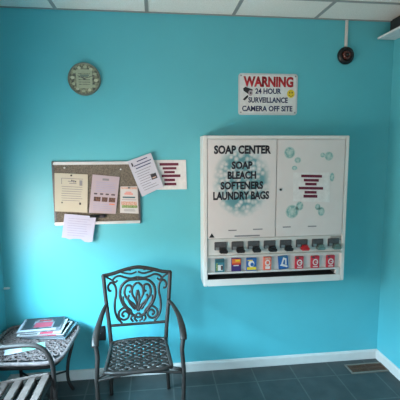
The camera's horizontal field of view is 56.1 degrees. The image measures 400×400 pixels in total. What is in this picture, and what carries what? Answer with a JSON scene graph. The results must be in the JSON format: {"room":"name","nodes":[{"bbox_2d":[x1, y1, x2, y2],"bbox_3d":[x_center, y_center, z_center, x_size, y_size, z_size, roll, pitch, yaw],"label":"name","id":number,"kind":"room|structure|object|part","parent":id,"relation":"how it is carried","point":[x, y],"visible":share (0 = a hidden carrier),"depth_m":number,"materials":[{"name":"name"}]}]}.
{"room":"laundry","nodes":[
{"label":"laundry","id":0,"kind":"room"},
{"bbox_2d":[0,238,9,381],"bbox_3d":[-1.168,0.395,-0.117,0.140,2.686,5.600,-1,7,-7],"label":"wall","id":1,"kind":"structure","parent":0,"point":[4,375],"depth_m":2.69,"materials":[{"name":"teal paint"}]},
{"bbox_2d":[0,375,11,399],"bbox_3d":[-1.084,1.688,0.047,0.014,0.078,5.586,-1,7,-7],"label":"baseboard","id":2,"kind":"structure","parent":1,"relation":"attached to","point":[9,377],"depth_m":2.71,"materials":[{"name":"white paint"}]},
{"bbox_2d":[0,8,393,373],"bbox_3d":[0.016,0.011,2.888,3.200,2.686,0.140,-1,7,-7],"label":"wall","id":3,"kind":"structure","parent":0,"point":[169,81],"depth_m":2.76,"materials":[{"name":"teal paint"}]},
{"bbox_2d":[68,62,100,95],"bbox_3d":[-0.801,-0.838,2.602,0.222,0.222,0.024,-1,7,-7],"label":"wall clock","id":4,"kind":"object","parent":3,"relation":"attached to","point":[84,79],"visible":1,"depth_m":2.59,"materials":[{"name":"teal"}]},
{"bbox_2d":[76,69,92,87],"bbox_3d":[-0.800,-0.837,2.595,0.108,0.127,0.001,-1,7,-7],"label":"print","id":5,"kind":"object","parent":4,"relation":"attached to","point":[84,77],"depth_m":2.59},
{"bbox_2d":[51,161,140,225],"bbox_3d":[-0.741,-0.050,2.704,0.612,0.459,0.030,-1,7,-7],"label":"bulletin board","id":6,"kind":"object","parent":3,"relation":"attached to","point":[106,168],"visible":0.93,"depth_m":2.70,"materials":[{"name":"grey"}]},
{"bbox_3d":[-1.038,-0.044,2.675,0.016,0.459,0.019,-1,7,-7],"label":"frame rail","id":7,"kind":"part","parent":6,"relation":"part of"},
{"bbox_2d":[54,173,87,212],"bbox_3d":[-0.918,-0.050,2.677,0.239,0.290,0.004,-1,7,-7],"label":"paper notice","id":8,"kind":"object","parent":6,"relation":"attached to","point":[71,192],"visible":1,"depth_m":2.68,"materials":[{"name":"beige paper"}]},
{"bbox_2d":[62,214,95,241],"bbox_3d":[-0.871,0.202,2.699,0.247,0.212,0.005,-1,7,-7],"label":"paper notice","id":9,"kind":"object","parent":6,"relation":"attached to","point":[74,226],"visible":1,"depth_m":2.70,"materials":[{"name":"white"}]},
{"bbox_3d":[-0.743,-0.264,2.683,0.604,0.022,0.019,-1,7,-7],"label":"frame rail","id":10,"kind":"part","parent":6,"relation":"part of","materials":[{"name":"metal"}]},
{"bbox_3d":[-0.740,0.164,2.731,0.604,0.020,0.030,-1,7,-7],"label":"frame rail","id":11,"kind":"part","parent":6,"relation":"part of","materials":[{"name":"metal"}]},
{"bbox_2d":[90,214,105,217],"bbox_3d":[-0.740,0.117,2.713,0.110,0.025,0.024,-1,7,-7],"label":"marker pen","id":12,"kind":"object","parent":6,"relation":"attached to","point":[99,215],"visible":1,"depth_m":2.71,"materials":[{"name":"black plastic"}]},
{"bbox_2d":[89,174,119,213],"bbox_3d":[-0.690,-0.041,2.704,0.227,0.289,0.004,-1,7,-7],"label":"paper notice","id":13,"kind":"object","parent":6,"relation":"attached to","point":[104,189],"visible":1,"depth_m":2.71,"materials":[{"name":"purple"}]},
{"bbox_2d":[120,186,138,213],"bbox_3d":[-0.517,0.002,2.731,0.134,0.202,0.003,-1,7,-7],"label":"paper notice","id":14,"kind":"object","parent":6,"relation":"attached to","point":[128,197],"visible":1,"depth_m":2.73,"materials":[{"name":"white paper"}]},
{"bbox_2d":[121,201,136,204],"bbox_3d":[-0.516,0.025,2.733,0.113,0.032,0.001,-1,7,-7],"label":"picture","id":15,"kind":"object","parent":14,"relation":"on","point":[122,202],"depth_m":2.73},
{"bbox_3d":[-0.446,-0.056,2.744,0.016,0.459,0.019,-1,7,-7],"label":"frame rail","id":16,"kind":"part","parent":6,"relation":"part of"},
{"bbox_2d":[127,153,162,196],"bbox_3d":[-0.394,-0.181,2.712,0.253,0.316,0.005,-1,7,-7],"label":"paper notice","id":17,"kind":"object","parent":6,"relation":"attached to","point":[143,168],"visible":1,"depth_m":2.71,"materials":[{"name":"grey paper"}]},
{"bbox_2d":[151,173,157,179],"bbox_3d":[-0.334,-0.173,2.720,0.052,0.053,0.001,-1,7,-5],"label":"picture","id":18,"kind":"object","parent":17,"relation":"attached to","point":[154,176],"depth_m":2.72},
{"bbox_2d":[99,326,105,340],"bbox_3d":[-0.753,1.012,2.846,0.072,0.116,0.009,-1,7,-7],"label":"outlet plate","id":19,"kind":"object","parent":3,"relation":"attached to","point":[102,336],"visible":0.64,"depth_m":2.85,"materials":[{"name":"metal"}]},
{"bbox_2d":[154,160,186,189],"bbox_3d":[-0.256,-0.184,2.754,0.317,0.217,0.002,-1,7,-7],"label":"paper notice","id":20,"kind":"object","parent":3,"relation":"attached to","point":[172,173],"visible":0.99,"depth_m":2.76,"materials":[{"name":"white paper"}]},
{"bbox_2d":[10,349,376,384],"bbox_3d":[0.032,1.315,2.974,2.920,0.078,0.014,-1,7,-7],"label":"baseboard","id":21,"kind":"structure","parent":3,"relation":"attached to","point":[81,374],"depth_m":3.01,"materials":[{"name":"white paint"}]},
{"bbox_2d":[0,6,390,21],"bbox_3d":[0.344,-0.964,-0.108,2.920,0.005,5.600,-1,7,-7],"label":"trim","id":22,"kind":"structure","parent":3,"relation":"attached to","point":[0,6],"depth_m":2.63,"materials":[{"name":"metal"}]},
{"bbox_2d":[238,73,297,114],"bbox_3d":[0.503,-0.780,2.771,0.448,0.298,0.008,-1,7,-7],"label":"warning sign","id":23,"kind":"object","parent":3,"relation":"attached to","point":[258,93],"visible":1,"depth_m":2.77,"materials":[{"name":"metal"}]},
{"bbox_2d":[200,136,349,286],"bbox_3d":[0.542,0.072,2.773,1.060,1.075,0.224,-1,7,-7],"label":"vending machine","id":24,"kind":"object","parent":3,"relation":"attached to","point":[248,208],"visible":1,"depth_m":2.69,"materials":[{"name":"white metal"}]},
{"bbox_2d":[215,258,224,271],"bbox_3d":[0.142,0.473,2.712,0.068,0.096,0.020,-1,7,-7],"label":"pack","id":25,"kind":"object","parent":24,"relation":"on","point":[219,263],"visible":1,"depth_m":2.70,"materials":[{"name":"teal cardboard"}]},
{"bbox_3d":[0.148,0.317,2.675,0.080,0.028,0.005,-1,7,-7],"label":"plate","id":26,"kind":"part","parent":24,"relation":"part of","materials":[{"name":"grey metal"}]},
{"bbox_3d":[0.168,0.360,2.672,0.058,0.039,0.041,-1,7,-7],"label":"push handle","id":27,"kind":"part","parent":24,"relation":"part of","materials":[{"name":"black plastic"}]},
{"bbox_2d":[231,258,240,271],"bbox_3d":[0.263,0.469,2.726,0.070,0.098,0.020,-1,7,-7],"label":"pack","id":28,"kind":"object","parent":24,"relation":"on","point":[235,262],"visible":1,"depth_m":2.72,"materials":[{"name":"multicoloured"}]},
{"bbox_3d":[0.271,0.314,2.690,0.080,0.028,0.005,-1,7,-7],"label":"plate","id":29,"kind":"part","parent":24,"relation":"part of","materials":[{"name":"grey metal"}]},
{"bbox_3d":[0.291,0.357,2.686,0.058,0.039,0.041,-1,7,-7],"label":"push handle","id":30,"kind":"part","parent":24,"relation":"part of","materials":[{"name":"black plastic"}]},
{"bbox_3d":[0.297,-0.076,2.656,0.491,0.698,0.022,-1,7,-7],"label":"door","id":31,"kind":"part","parent":24,"relation":"part of","materials":[{"name":"metal"}]},
{"bbox_2d":[246,257,256,270],"bbox_3d":[0.375,0.468,2.739,0.074,0.096,0.020,-1,7,-7],"label":"pack","id":32,"kind":"object","parent":24,"relation":"on","point":[251,262],"visible":1,"depth_m":2.73,"materials":[{"name":"blue cardboard"}]},
{"bbox_3d":[0.388,0.312,2.703,0.080,0.028,0.005,-1,7,-7],"label":"plate","id":33,"kind":"part","parent":24,"relation":"part of","materials":[{"name":"grey metal"}]},
{"bbox_3d":[0.408,0.355,2.700,0.058,0.039,0.041,-1,7,-7],"label":"push handle","id":34,"kind":"part","parent":24,"relation":"part of","materials":[{"name":"black plastic"}]},
{"bbox_2d":[263,256,271,269],"bbox_3d":[0.494,0.465,2.753,0.058,0.098,0.020,-1,7,-7],"label":"pack","id":35,"kind":"object","parent":24,"relation":"on","point":[266,260],"visible":1,"depth_m":2.75},
{"bbox_3d":[0.506,0.309,2.717,0.080,0.028,0.005,-1,7,-7],"label":"plate","id":36,"kind":"part","parent":24,"relation":"part of","materials":[{"name":"grey metal"}]},
{"bbox_3d":[0.526,0.352,2.713,0.058,0.039,0.041,-1,7,-7],"label":"push handle","id":37,"kind":"part","parent":24,"relation":"part of","materials":[{"name":"black plastic"}]},
{"bbox_3d":[0.551,0.328,2.743,1.000,0.120,0.015,-1,7,-7],"label":"coin panel","id":38,"kind":"part","parent":24,"relation":"part of","materials":[{"name":"metal"}]},
{"bbox_2d":[278,255,288,268],"bbox_3d":[0.613,0.459,2.767,0.081,0.104,0.019,-1,7,-7],"label":"pack","id":39,"kind":"object","parent":24,"relation":"on","point":[282,260],"visible":0.98,"depth_m":2.76,"materials":[{"name":"blue cardboard"}]},
{"bbox_3d":[0.626,0.307,2.731,0.080,0.028,0.005,-1,7,-7],"label":"plate","id":40,"kind":"part","parent":24,"relation":"part of","materials":[{"name":"grey metal"}]},
{"bbox_3d":[0.647,0.350,2.727,0.058,0.039,0.041,-1,7,-7],"label":"push handle","id":41,"kind":"part","parent":24,"relation":"part of","materials":[{"name":"black plastic"}]},
{"bbox_2d":[295,256,303,268],"bbox_3d":[0.735,0.463,2.781,0.062,0.092,0.020,-1,7,-7],"label":"pack","id":42,"kind":"object","parent":24,"relation":"on","point":[299,260],"visible":1,"depth_m":2.77},
{"bbox_3d":[0.747,0.304,2.745,0.080,0.028,0.005,-1,7,-7],"label":"plate","id":43,"kind":"part","parent":24,"relation":"part of","materials":[{"name":"grey metal"}]},
{"bbox_3d":[0.768,0.348,2.741,0.058,0.039,0.041,-1,7,-7],"label":"push handle","id":44,"kind":"part","parent":24,"relation":"part of","materials":[{"name":"red plastic"}]},
{"bbox_3d":[0.795,-0.086,2.714,0.503,0.698,0.022,-1,7,-7],"label":"door","id":45,"kind":"part","parent":24,"relation":"part of","materials":[{"name":"metal"}]},
{"bbox_2d":[293,172,329,201],"bbox_3d":[0.804,-0.089,2.701,0.282,0.220,0.002,-1,7,-7],"label":"paper notice","id":46,"kind":"object","parent":24,"relation":"attached to","point":[307,186],"visible":1,"depth_m":2.70,"materials":[{"name":"white paper"}]},
{"bbox_2d":[310,255,319,267],"bbox_3d":[0.857,0.460,2.795,0.062,0.092,0.020,-1,7,-7],"label":"pack","id":47,"kind":"object","parent":24,"relation":"on","point":[314,263],"visible":1,"depth_m":2.79},
{"bbox_3d":[0.868,0.302,2.759,0.080,0.028,0.005,-1,7,-7],"label":"plate","id":48,"kind":"part","parent":24,"relation":"part of","materials":[{"name":"grey metal"}]},
{"bbox_3d":[0.888,0.345,2.755,0.058,0.039,0.041,-1,7,-7],"label":"push handle","id":49,"kind":"part","parent":24,"relation":"part of","materials":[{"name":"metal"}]},
{"bbox_2d":[326,255,334,267],"bbox_3d":[0.976,0.458,2.809,0.062,0.092,0.020,-1,7,-7],"label":"pack","id":50,"kind":"object","parent":24,"relation":"on","point":[330,259],"visible":1,"depth_m":2.80},
{"bbox_3d":[0.990,0.300,2.773,0.080,0.028,0.005,-1,7,-7],"label":"plate","id":51,"kind":"part","parent":24,"relation":"part of","materials":[{"name":"grey metal"}]},
{"bbox_3d":[1.010,0.343,2.769,0.058,0.039,0.041,-1,7,-7],"label":"push handle","id":52,"kind":"part","parent":24,"relation":"part of","materials":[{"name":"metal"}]},
{"bbox_2d":[337,47,353,64],"bbox_3d":[1.088,-1.075,2.786,0.128,0.128,0.044,-1,7,-7],"label":"dome camera","id":53,"kind":"object","parent":3,"relation":"attached to","point":[345,55],"visible":1,"depth_m":2.78,"materials":[{"name":"black plastic"}]},
{"bbox_2d":[344,20,347,46],"bbox_3d":[1.085,-1.233,2.781,0.020,0.199,0.014,-1,7,-7],"label":"cable cover","id":54,"kind":"object","parent":3,"relation":"attached to","point":[346,21],"visible":0.98,"depth_m":2.77,"materials":[{"name":"white paint"}]},
{"bbox_2d":[0,0,399,20],"bbox_3d":[0.344,-1.018,-0.114,3.200,0.100,5.880,-1,7,-7],"label":"ceiling","id":55,"kind":"structure","parent":0,"point":[279,8],"depth_m":2.52,"materials":[{"name":"tile"}]},
{"bbox_2d":[48,0,399,17],"bbox_3d":[0.344,-0.966,-0.108,2.920,0.005,5.600,-1,7,-7],"label":"trim","id":56,"kind":"structure","parent":55,"relation":"attached to","point":[240,2],"depth_m":2.45,"materials":[{"name":"metal"}]},
{"bbox_2d":[6,358,399,399],"bbox_3d":[0.359,1.747,0.233,3.200,0.100,5.880,-1,7,-7],"label":"floor","id":57,"kind":"structure","parent":0,"point":[322,380],"depth_m":2.79,"materials":[{"name":"tile"}]},
{"bbox_2d":[0,343,57,399],"bbox_3d":[-1.052,1.086,1.942,0.513,0.802,0.561,-1,7,-7],"label":"armchair","id":58,"kind":"object","parent":57,"relation":"on","point":[40,391],"visible":1,"depth_m":2.16,"materials":[{"name":"grey metal"}]},
{"bbox_3d":[-1.095,1.057,2.191,0.413,0.076,0.022,-1,7,-7],"label":"rail","id":59,"kind":"part","parent":58,"relation":"part of","materials":[{"name":"grey metal"}]},
{"bbox_3d":[-0.848,1.082,1.965,0.020,0.020,0.508,-1,7,-7],"label":"rail","id":60,"kind":"part","parent":58,"relation":"part of","materials":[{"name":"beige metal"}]},
{"bbox_2d":[0,324,79,399],"bbox_3d":[-1.111,1.178,2.524,0.538,0.482,0.538,-1,7,-3],"label":"side table","id":61,"kind":"object","parent":57,"relation":"on","point":[35,359],"visible":0.55,"depth_m":2.39,"materials":[{"name":"grey metal"}]},
{"bbox_3d":[-1.302,1.169,2.698,0.077,0.459,0.024,6,10,42],"label":"leg","id":62,"kind":"part","parent":61,"relation":"part of","materials":[{"name":"black metal"}]},
{"bbox_2d":[4,342,44,355],"bbox_3d":[-1.119,0.951,2.402,0.236,0.002,0.072,-4,8,-25],"label":"leaflet","id":63,"kind":"object","parent":61,"relation":"on","point":[17,350],"visible":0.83,"depth_m":2.38,"materials":[{"name":"white paper"}]},
{"bbox_2d":[22,342,44,351],"bbox_3d":[-1.076,0.948,2.422,0.136,0.001,0.068,-4,8,-25],"label":"print","id":64,"kind":"object","parent":63,"relation":"on","point":[43,343],"depth_m":2.40},
{"bbox_3d":[-1.113,0.960,2.497,0.504,0.004,0.504,-1,7,-3],"label":"under plate","id":65,"kind":"part","parent":61,"relation":"part of","materials":[{"name":"grey metal"}]},
{"bbox_2d":[23,322,77,338],"bbox_3d":[-1.045,0.913,2.636,0.291,0.012,0.235,0,7,2],"label":"magazine","id":66,"kind":"object","parent":61,"relation":"on","point":[74,323],"visible":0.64,"depth_m":2.53,"materials":[{"name":"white paper"}]},
{"bbox_2d":[21,321,73,337],"bbox_3d":[-1.059,0.903,2.630,0.286,0.010,0.232,-1,7,-2],"label":"magazine","id":67,"kind":"object","parent":66,"relation":"on","point":[69,324],"visible":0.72,"depth_m":2.54,"materials":[{"name":"white paper"}]},
{"bbox_2d":[17,319,67,336],"bbox_3d":[-1.097,0.893,2.632,0.286,0.008,0.225,-1,7,-8],"label":"magazine","id":68,"kind":"object","parent":67,"relation":"on","point":[65,320],"visible":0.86,"depth_m":2.54,"materials":[{"name":"white paper"}]},
{"bbox_2d":[16,316,64,333],"bbox_3d":[-1.120,0.882,2.654,0.281,0.008,0.218,-2,7,-10],"label":"magazine","id":69,"kind":"object","parent":68,"relation":"on","point":[48,324],"visible":1,"depth_m":2.63,"materials":[{"name":"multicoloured paper"}]},
{"bbox_2d":[22,320,35,328],"bbox_3d":[-1.208,0.879,2.658,0.062,0.001,0.135,-2,7,-10],"label":"print","id":70,"kind":"object","parent":69,"relation":"on","point":[27,324],"depth_m":2.65},
{"bbox_2d":[22,327,50,329],"bbox_3d":[-1.129,0.887,2.591,0.196,0.001,0.015,-2,7,-10],"label":"print","id":71,"kind":"object","parent":69,"relation":"on","point":[25,328],"depth_m":2.59},
{"bbox_2d":[19,328,55,331],"bbox_3d":[-1.113,0.890,2.567,0.241,0.001,0.026,-2,7,-10],"label":"print","id":72,"kind":"object","parent":69,"relation":"on","point":[29,329],"depth_m":2.57,"materials":[{"name":"white paper"}]},
{"bbox_2d":[27,317,56,319],"bbox_3d":[-1.155,0.868,2.744,0.207,0.001,0.017,-2,7,-10],"label":"print","id":73,"kind":"object","parent":69,"relation":"on","point":[49,318],"depth_m":2.75},
{"bbox_2d":[33,322,52,327],"bbox_3d":[-1.105,0.879,2.649,0.118,0.001,0.074,-2,7,-10],"label":"print","id":74,"kind":"object","parent":69,"relation":"on","point":[35,324],"depth_m":2.64},
{"bbox_2d":[53,317,63,326],"bbox_3d":[-1.016,0.874,2.693,0.050,0.001,0.166,-2,7,-10],"label":"print","id":75,"kind":"object","parent":69,"relation":"on","point":[57,321],"depth_m":2.70},
{"bbox_2d":[56,321,71,334],"bbox_3d":[-0.951,0.897,2.633,0.046,0.001,0.209,-1,7,-2],"label":"print","id":76,"kind":"object","parent":67,"relation":"on","point":[68,325],"depth_m":2.63},
{"bbox_3d":[-0.921,1.210,2.353,0.077,0.459,0.024,6,10,42],"label":"leg","id":77,"kind":"part","parent":61,"relation":"part of","materials":[{"name":"black metal"}]},
{"bbox_3d":[-0.938,1.165,2.715,0.024,0.459,0.077,6,10,42],"label":"leg","id":78,"kind":"part","parent":61,"relation":"part of","materials":[{"name":"black metal"}]},
{"bbox_2d":[92,265,186,399],"bbox_3d":[-0.389,0.950,2.455,0.566,0.942,0.481,-1,7,-9],"label":"armchair","id":79,"kind":"object","parent":57,"relation":"on","point":[164,366],"visible":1,"depth_m":2.52,"materials":[{"name":"black metal"}]},
{"bbox_3d":[-0.605,1.147,2.226,0.037,0.605,0.053,-1,7,-9],"label":"leg","id":80,"kind":"part","parent":79,"relation":"part of","materials":[{"name":"brown metal"}]},
{"bbox_3d":[-0.631,0.783,2.372,0.051,0.122,0.388,-1,7,-4],"label":"armrest","id":81,"kind":"part","parent":79,"relation":"part of","materials":[{"name":"brown metal"}]},
{"bbox_3d":[-0.628,0.958,2.595,0.051,0.893,0.104,-5,8,-31],"label":"leg post","id":82,"kind":"part","parent":79,"relation":"part of","materials":[{"name":"brown metal"}]},
{"bbox_3d":[-0.438,0.491,2.611,0.476,0.070,0.039,-1,7,-9],"label":"rail","id":83,"kind":"part","parent":79,"relation":"part of","materials":[{"name":"brown metal"}]},
{"bbox_3d":[-0.393,0.991,2.412,0.415,0.047,0.387,-1,7,-9],"label":"seat frame","id":84,"kind":"part","parent":79,"relation":"part of","materials":[{"name":"brown metal"}]},
{"bbox_3d":[-0.426,0.855,2.595,0.393,0.026,0.030,-1,7,-9],"label":"rail","id":85,"kind":"part","parent":79,"relation":"part of","materials":[{"name":"brown metal"}]},
{"bbox_3d":[-0.393,0.992,2.412,0.411,0.033,0.365,-1,7,-9],"label":"woven seat","id":86,"kind":"part","parent":79,"relation":"part of","materials":[{"name":"brown metal"}]},
{"bbox_3d":[-0.229,0.948,2.659,0.051,0.893,0.104,1,7,13],"label":"leg post","id":87,"kind":"part","parent":79,"relation":"part of","materials":[{"name":"brown metal"}]},
{"bbox_3d":[-0.147,0.771,2.451,0.061,0.122,0.393,-3,8,-18],"label":"armrest","id":88,"kind":"part","parent":79,"relation":"part of","materials":[{"name":"brown metal"}]},
{"bbox_3d":[-0.102,1.134,2.306,0.037,0.605,0.053,-1,7,-9],"label":"leg","id":89,"kind":"part","parent":79,"relation":"part of","materials":[{"name":"brown metal"}]},
{"bbox_2d":[344,362,388,373],"bbox_3d":[1.334,1.341,2.999,0.318,0.006,0.125,-1,7,-7],"label":"floor vent","id":90,"kind":"object","parent":57,"relation":"in","point":[371,367],"visible":1,"depth_m":3.00,"materials":[{"name":"metal"}]},
{"bbox_2d":[377,38,399,368],"bbox_3d":[1.871,0.334,0.236,0.140,2.686,5.600,-1,7,-7],"label":"wall","id":91,"kind":"structure","parent":0,"point":[388,337],"depth_m":2.89,"materials":[{"name":"teal paint"}]},
{"bbox_2d":[376,350,399,380],"bbox_3d":[1.802,1.631,0.382,0.014,0.078,5.586,-1,7,-7],"label":"baseboard","id":92,"kind":"structure","parent":91,"relation":"attached to","point":[380,357],"depth_m":2.96,"materials":[{"name":"white paint"}]},
{"bbox_2d":[377,26,399,39],"bbox_3d":[1.435,-1.167,2.513,0.142,0.026,0.620,-1,7,-7],"label":"wall shelf","id":93,"kind":"object","parent":91,"relation":"attached to","point":[394,34],"visible":1,"depth_m":2.72,"materials":[{"name":"white"}]},
{"bbox_2d":[390,16,399,30],"bbox_3d":[1.448,-1.245,2.596,0.082,0.108,0.340,-1,7,-7],"label":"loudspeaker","id":94,"kind":"object","parent":93,"relation":"on","point":[395,22],"visible":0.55,"depth_m":2.68,"materials":[{"name":"black plastic"}]}
]}

